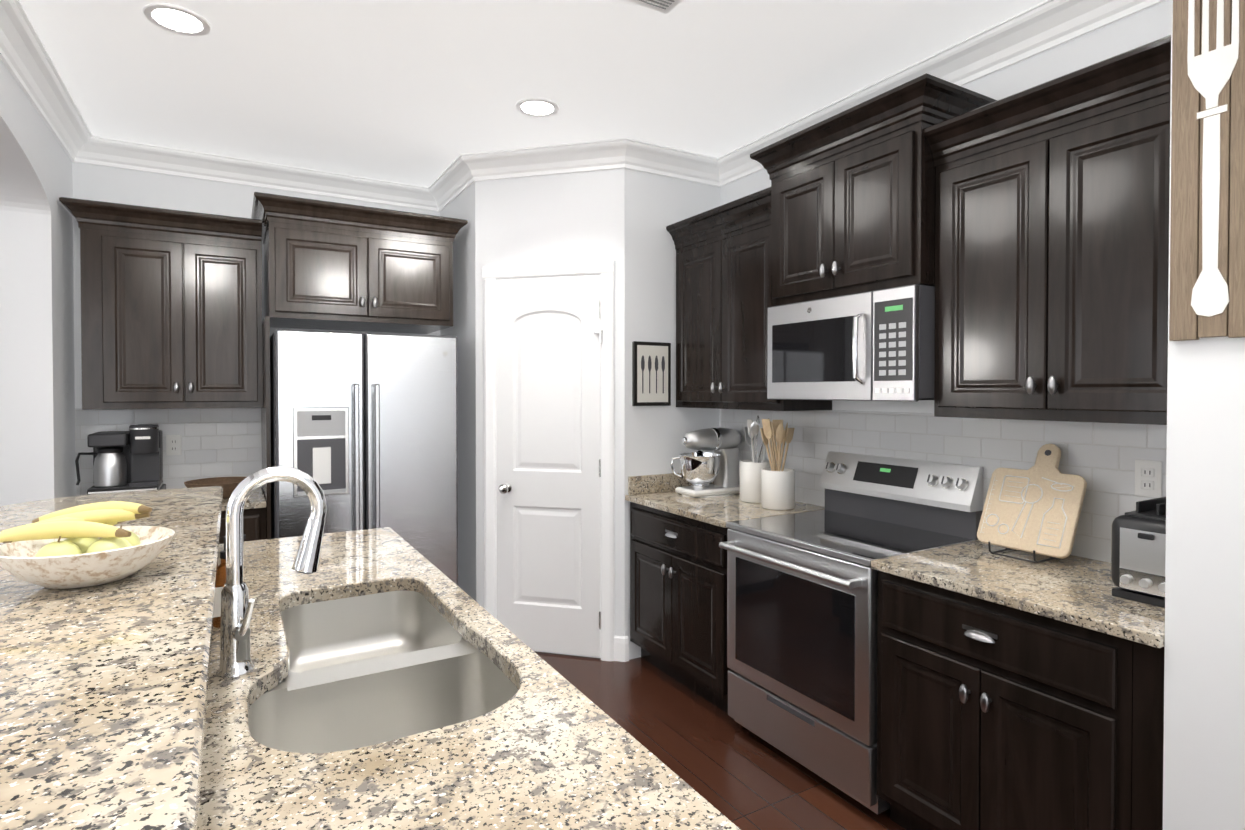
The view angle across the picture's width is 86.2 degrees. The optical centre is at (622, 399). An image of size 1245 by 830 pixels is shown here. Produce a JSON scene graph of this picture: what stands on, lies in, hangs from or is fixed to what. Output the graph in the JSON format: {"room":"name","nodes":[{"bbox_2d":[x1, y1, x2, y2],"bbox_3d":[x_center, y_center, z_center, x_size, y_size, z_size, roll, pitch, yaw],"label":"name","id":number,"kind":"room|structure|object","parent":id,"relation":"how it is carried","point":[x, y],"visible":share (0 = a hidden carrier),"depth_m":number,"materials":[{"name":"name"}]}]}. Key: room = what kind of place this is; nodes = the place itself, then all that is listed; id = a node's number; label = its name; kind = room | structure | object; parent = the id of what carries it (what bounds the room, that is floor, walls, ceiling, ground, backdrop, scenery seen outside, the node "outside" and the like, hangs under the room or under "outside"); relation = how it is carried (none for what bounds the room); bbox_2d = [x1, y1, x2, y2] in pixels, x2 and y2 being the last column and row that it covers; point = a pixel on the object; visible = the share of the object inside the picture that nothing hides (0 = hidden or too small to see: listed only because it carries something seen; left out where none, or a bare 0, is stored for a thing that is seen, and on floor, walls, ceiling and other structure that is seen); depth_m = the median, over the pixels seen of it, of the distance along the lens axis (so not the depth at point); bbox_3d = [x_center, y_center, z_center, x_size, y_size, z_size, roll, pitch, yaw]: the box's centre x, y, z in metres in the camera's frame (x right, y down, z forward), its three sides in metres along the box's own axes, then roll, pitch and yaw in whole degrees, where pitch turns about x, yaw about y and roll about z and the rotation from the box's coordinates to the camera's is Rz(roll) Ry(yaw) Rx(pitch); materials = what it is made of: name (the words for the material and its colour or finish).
{"room":"kitchen","nodes":[
{"label":"kitchen","id":0,"kind":"room"},
{"bbox_2d":[0,58,75,505],"bbox_3d":[-0.819,0.075,-0.222,0.200,2.820,8.600,0,1,-30],"label":"wall","id":1,"kind":"structure","parent":0,"point":[37,412],"depth_m":3.06,"materials":[{"name":"white paint"}]},
{"bbox_2d":[72,162,439,486],"bbox_3d":[-2.197,0.019,4.042,2.140,2.820,0.150,0,1,-30],"label":"wall","id":2,"kind":"structure","parent":0,"point":[122,186],"depth_m":3.71,"materials":[{"name":"white paint"}]},
{"bbox_2d":[75,408,261,495],"bbox_3d":[-2.532,0.281,3.757,0.868,0.475,0.009,0,1,-30],"label":"wall tile","id":3,"kind":"structure","parent":2,"relation":"attached to","point":[221,442],"depth_m":3.80,"materials":[{"name":"white tile"}]},
{"bbox_2d":[166,435,181,455],"bbox_3d":[-2.526,0.255,3.749,0.072,0.116,0.008,0,1,-30],"label":"electrical outlet","id":4,"kind":"object","parent":3,"relation":"attached to","point":[173,444],"visible":1,"depth_m":3.75,"materials":[{"name":"white plastic"}]},
{"bbox_2d":[75,199,266,411],"bbox_3d":[-2.415,-0.468,3.623,0.790,1.027,0.340,0,1,-30],"label":"upper cabinet","id":5,"kind":"object","parent":2,"relation":"attached to","point":[171,309],"depth_m":3.46,"materials":[{"name":"brown wood"}]},
{"bbox_2d":[263,193,458,333],"bbox_3d":[-1.565,-0.745,3.944,0.960,0.623,0.640,0,1,-30],"label":"upper cabinet","id":6,"kind":"object","parent":2,"relation":"attached to","point":[328,265],"depth_m":3.66,"materials":[{"name":"brown wood"}]},
{"bbox_2d":[19,0,1044,186],"bbox_3d":[-3.821,-1.418,2.287,9.680,0.100,16.000,0,1,-30],"label":"ceiling","id":7,"kind":"structure","parent":0,"point":[426,93],"depth_m":2.77,"materials":[{"name":"white paint"}]},
{"bbox_2d":[143,3,210,35],"bbox_3d":[-1.601,-1.365,2.396,0.205,0.006,0.205,-1,1,-36],"label":"recessed light","id":8,"kind":"object","parent":7,"relation":"in","point":[177,19],"depth_m":2.39,"materials":[{"name":"white"}]},
{"bbox_2d":[516,98,558,116],"bbox_3d":[-0.400,-1.375,3.135,0.205,0.006,0.205,1,1,36],"label":"recessed light","id":9,"kind":"object","parent":7,"relation":"in","point":[534,107],"depth_m":3.13,"materials":[{"name":"white"}]},
{"bbox_2d":[627,0,681,13],"bbox_3d":[0.088,-1.361,2.205,0.260,0.010,0.180,0,1,-30],"label":"ceiling vent","id":10,"kind":"object","parent":7,"relation":"in","point":[665,6],"visible":1,"depth_m":2.29,"materials":[{"name":"white metal"}]},
{"bbox_2d":[440,168,719,659],"bbox_3d":[-0.366,0.016,4.310,1.290,2.820,1.540,0,1,-30],"label":"wall","id":11,"kind":"structure","parent":0,"point":[622,218],"depth_m":3.75,"materials":[{"name":"white paint"}]},
{"bbox_2d":[482,260,614,660],"bbox_3d":[-0.423,0.334,3.742,0.568,2.199,0.568,0,1,-30],"label":"door","id":12,"kind":"structure","parent":11,"relation":"attached to","point":[549,474],"depth_m":3.73,"materials":[{"name":"white wood"}]},
{"bbox_2d":[0,0,1165,211],"bbox_3d":[0.635,-1.284,0.671,3.230,0.125,8.500,0,1,-30],"label":"crown molding","id":13,"kind":"structure","parent":11,"relation":"attached to","point":[1041,27],"depth_m":3.57,"materials":[{"name":"white wood"}]},
{"bbox_2d":[614,636,628,661],"bbox_3d":[-2.356,1.427,-0.904,8.740,0.135,8.750,0,1,-30],"label":"baseboard","id":14,"kind":"structure","parent":11,"relation":"attached to","point":[621,648],"depth_m":3.65,"materials":[{"name":"white wood"}]},
{"bbox_2d":[632,341,670,405],"bbox_3d":[0.164,-0.144,3.711,0.244,0.355,0.024,0,1,-30],"label":"framed picture","id":15,"kind":"object","parent":11,"relation":"attached to","point":[651,373],"visible":1,"depth_m":3.70,"materials":[{"name":"black"}]},
{"bbox_2d":[534,651,905,829],"bbox_3d":[-3.821,1.502,2.325,9.680,0.100,16.000,0,1,-30],"label":"floor","id":16,"kind":"structure","parent":0,"point":[738,775],"depth_m":2.72,"materials":[{"name":"brown wood"}]},
{"bbox_2d":[220,508,265,543],"bbox_3d":[-2.355,0.996,3.464,0.866,0.882,0.658,0,1,-30],"label":"base cabinet","id":17,"kind":"object","parent":16,"relation":"on","point":[254,524],"depth_m":3.40,"materials":[{"name":"brown wood"}]},
{"bbox_2d":[222,486,265,510],"bbox_3d":[-2.367,0.538,3.478,0.867,0.030,0.659,0,1,-30],"label":"countertop","id":18,"kind":"structure","parent":17,"relation":"on","point":[256,498],"depth_m":3.43,"materials":[{"name":"stone"}]},
{"bbox_2d":[75,424,165,494],"bbox_3d":[-2.603,0.324,3.464,0.350,0.395,0.362,0,1,-30],"label":"coffee maker","id":19,"kind":"object","parent":18,"relation":"on","point":[131,459],"visible":0.94,"depth_m":3.40,"materials":[{"name":"black plastic"}]},
{"bbox_2d":[184,477,245,498],"bbox_3d":[-2.153,0.477,3.569,0.332,0.088,0.332,0,1,-30],"label":"chair","id":20,"kind":"object","parent":18,"relation":"on","point":[229,485],"visible":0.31,"depth_m":3.59,"materials":[{"name":"wood"}]},
{"bbox_2d":[270,329,457,585],"bbox_3d":[-1.500,0.537,3.827,0.908,1.790,0.858,0,1,-30],"label":"fridge","id":21,"kind":"object","parent":16,"relation":"on","point":[364,431],"visible":0.58,"depth_m":3.50,"materials":[{"name":"grey metal"}]},
{"bbox_2d":[630,502,729,712],"bbox_3d":[0.510,0.996,3.444,0.620,0.882,0.859,0,1,-30],"label":"base cabinet","id":22,"kind":"object","parent":16,"relation":"on","point":[678,565],"depth_m":3.23,"materials":[{"name":"brown wood"}]},
{"bbox_2d":[625,473,1164,647],"bbox_3d":[0.913,0.497,2.759,0.659,0.130,2.436,0,1,-30],"label":"countertop","id":23,"kind":"structure","parent":22,"relation":"on","point":[1074,590],"depth_m":2.08,"materials":[{"name":"stone"}]},
{"bbox_2d":[670,427,740,497],"bbox_3d":[0.479,0.336,3.674,0.411,0.366,0.234,0,1,-30],"label":"mixer","id":24,"kind":"object","parent":23,"relation":"on","point":[700,469],"visible":0.98,"depth_m":3.61,"materials":[{"name":"silver metal"}]},
{"bbox_2d":[740,460,770,502],"bbox_3d":[0.688,0.420,3.449,0.160,0.205,0.160,0,1,-30],"label":"crock","id":25,"kind":"object","parent":23,"relation":"on","point":[750,481],"visible":0.79,"depth_m":3.38,"materials":[{"name":"white ceramic"}]},
{"bbox_2d":[744,416,768,461],"bbox_3d":[0.708,0.295,3.452,0.147,0.429,0.153,0,1,-30],"label":"cooking utensils","id":26,"kind":"object","parent":25,"relation":"in","point":[751,429],"visible":0.54,"depth_m":3.43,"materials":[{"name":"silver metal"}]},
{"bbox_2d":[761,468,794,509],"bbox_3d":[0.759,0.432,3.248,0.160,0.185,0.160,0,1,-30],"label":"crock","id":27,"kind":"object","parent":23,"relation":"on","point":[777,490],"visible":0.98,"depth_m":3.18,"materials":[{"name":"white ceramic"}]},
{"bbox_2d":[760,419,793,470],"bbox_3d":[0.730,0.302,3.235,0.161,0.421,0.180,0,1,-30],"label":"cooking utensils","id":28,"kind":"object","parent":27,"relation":"in","point":[773,430],"visible":0.85,"depth_m":3.21,"materials":[{"name":"brown wood"}]},
{"bbox_2d":[988,541,1070,562],"bbox_3d":[1.405,0.425,2.299,0.226,0.221,0.157,0,1,-30],"label":"easel","id":29,"kind":"object","parent":23,"relation":"on","point":[1006,549],"visible":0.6,"depth_m":2.24,"materials":[{"name":"black metal"}]},
{"bbox_2d":[977,444,1086,558],"bbox_3d":[1.423,0.334,2.309,0.173,0.361,0.310,0,1,-30],"label":"cutting board","id":30,"kind":"object","parent":29,"relation":"on","point":[1037,507],"visible":1,"depth_m":2.29,"materials":[{"name":"brown wood"}]},
{"bbox_2d":[1111,497,1165,607],"bbox_3d":[1.539,0.412,1.853,0.376,0.262,0.185,0,1,-30],"label":"toaster","id":31,"kind":"object","parent":23,"relation":"on","point":[1138,550],"visible":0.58,"depth_m":1.79,"materials":[{"name":"silver metal"}]},
{"bbox_2d":[719,451,982,813],"bbox_3d":[0.896,0.852,2.725,0.718,1.190,0.760,0,1,-30],"label":"range","id":32,"kind":"object","parent":16,"relation":"on","point":[802,595],"visible":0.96,"depth_m":2.59,"materials":[{"name":"silver metal"}]},
{"bbox_2d":[877,571,1164,829],"bbox_3d":[1.321,1.014,2.062,0.620,0.882,0.809,0,1,-30],"label":"base cabinet","id":33,"kind":"object","parent":16,"relation":"on","point":[992,716],"depth_m":1.86,"materials":[{"name":"brown wood"}]},
{"bbox_3d":[-0.268,0.928,0.790,0.863,1.088,4.110,0,1,-30],"label":"kitchen island","id":34,"kind":"object","parent":16,"relation":"on","visible":0},
{"bbox_2d":[197,527,740,829],"bbox_3d":[-0.192,0.490,0.829,0.640,0.215,4.170,0,1,-30],"label":"island countertop","id":35,"kind":"structure","parent":34,"relation":"on","point":[547,746],"depth_m":1.03,"materials":[{"name":"stone"}]},
{"bbox_2d":[0,486,222,829],"bbox_3d":[-0.710,0.365,0.524,0.640,0.040,4.170,0,1,-30],"label":"bar","id":36,"kind":"object","parent":35,"relation":"on","point":[103,695],"visible":0.92,"depth_m":0.80,"materials":[{"name":"stone"}]},
{"bbox_2d":[0,526,174,588],"bbox_3d":[-0.990,0.297,1.234,0.267,0.076,0.267,0,1,-30],"label":"fruit bowl","id":37,"kind":"object","parent":36,"relation":"on","point":[19,560],"visible":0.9,"depth_m":1.16,"materials":[{"name":"ceramic"}]},
{"bbox_2d":[0,501,151,556],"bbox_3d":[-1.010,0.256,1.235,0.229,0.118,0.146,0,1,-30],"label":"fruit","id":38,"kind":"object","parent":37,"relation":"in","point":[81,529],"visible":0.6,"depth_m":1.21,"materials":[{"name":"yellow food"}]},
{"bbox_2d":[213,534,245,627],"bbox_3d":[-0.961,0.440,1.623,0.074,0.213,0.068,0,1,-30],"label":"soap bottle","id":39,"kind":"object","parent":35,"relation":"on","point":[221,577],"visible":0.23,"depth_m":1.59,"materials":[{"name":"orange glass"}]},
{"bbox_2d":[216,466,326,678],"bbox_3d":[-0.713,0.344,1.359,0.205,0.411,0.114,0,1,-30],"label":"faucet","id":40,"kind":"object","parent":35,"relation":"on","point":[237,604],"visible":1,"depth_m":1.34,"materials":[{"name":"silver metal"}]},
{"bbox_2d":[248,591,517,752],"bbox_3d":[-0.588,0.694,1.527,0.582,0.211,1.072,0,1,-30],"label":"sink","id":41,"kind":"object","parent":35,"relation":"in","point":[370,670],"visible":0.54,"depth_m":1.51,"materials":[{"name":"silver metal"}]},
{"bbox_2d":[720,0,1170,561],"bbox_3d":[0.873,0.025,3.623,0.150,2.820,3.980,0,1,-30],"label":"wall","id":42,"kind":"structure","parent":0,"point":[1126,34],"depth_m":2.37,"materials":[{"name":"white paint"}]},
{"bbox_2d":[670,191,831,410],"bbox_3d":[0.653,-0.467,3.507,0.340,1.026,0.861,0,1,-30],"label":"upper cabinet","id":43,"kind":"object","parent":42,"relation":"attached to","point":[721,322],"depth_m":3.40,"materials":[{"name":"brown wood"}]},
{"bbox_2d":[762,75,985,310],"bbox_3d":[1.029,-0.771,2.782,0.420,0.702,0.760,0,1,-30],"label":"upper cabinet","id":44,"kind":"object","parent":42,"relation":"attached to","point":[848,205],"depth_m":2.58,"materials":[{"name":"brown wood"}]},
{"bbox_2d":[767,284,934,401],"bbox_3d":[1.003,-0.207,2.774,0.480,0.415,0.756,0,1,-30],"label":"microwave","id":45,"kind":"object","parent":44,"relation":"attached to","point":[877,345],"visible":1,"depth_m":2.56,"materials":[{"name":"grey metal"}]},
{"bbox_2d":[721,409,1166,562],"bbox_3d":[1.201,0.292,2.912,0.009,0.475,2.414,0,1,-30],"label":"wall tile","id":46,"kind":"structure","parent":42,"relation":"attached to","point":[1099,458],"depth_m":2.56,"materials":[{"name":"white tile"}]},
{"bbox_2d":[1135,459,1161,497],"bbox_3d":[1.663,0.250,2.106,0.008,0.116,0.072,0,1,-30],"label":"electrical outlet","id":47,"kind":"object","parent":46,"relation":"attached to","point":[1148,478],"visible":0.94,"depth_m":2.10,"materials":[{"name":"white plastic"}]},
{"bbox_2d":[934,35,1170,424],"bbox_3d":[1.456,-0.449,2.139,0.340,1.026,0.784,0,1,-30],"label":"upper cabinet","id":48,"kind":"object","parent":42,"relation":"attached to","point":[1025,233],"depth_m":2.02,"materials":[{"name":"brown wood"}]},
{"bbox_2d":[1163,0,1244,829],"bbox_3d":[2.811,0.076,-0.312,0.790,2.820,4.770,0,1,-30],"label":"wall","id":49,"kind":"structure","parent":0,"point":[1204,732],"depth_m":1.49,"materials":[{"name":"white paint"}]},
{"bbox_2d":[1169,0,1244,340],"bbox_3d":[1.297,-0.645,1.455,0.020,1.023,0.155,0,1,-30],"label":"sign","id":50,"kind":"object","parent":49,"relation":"attached to","point":[1207,263],"visible":1,"depth_m":1.46,"materials":[{"name":"brown wood"}]}
]}

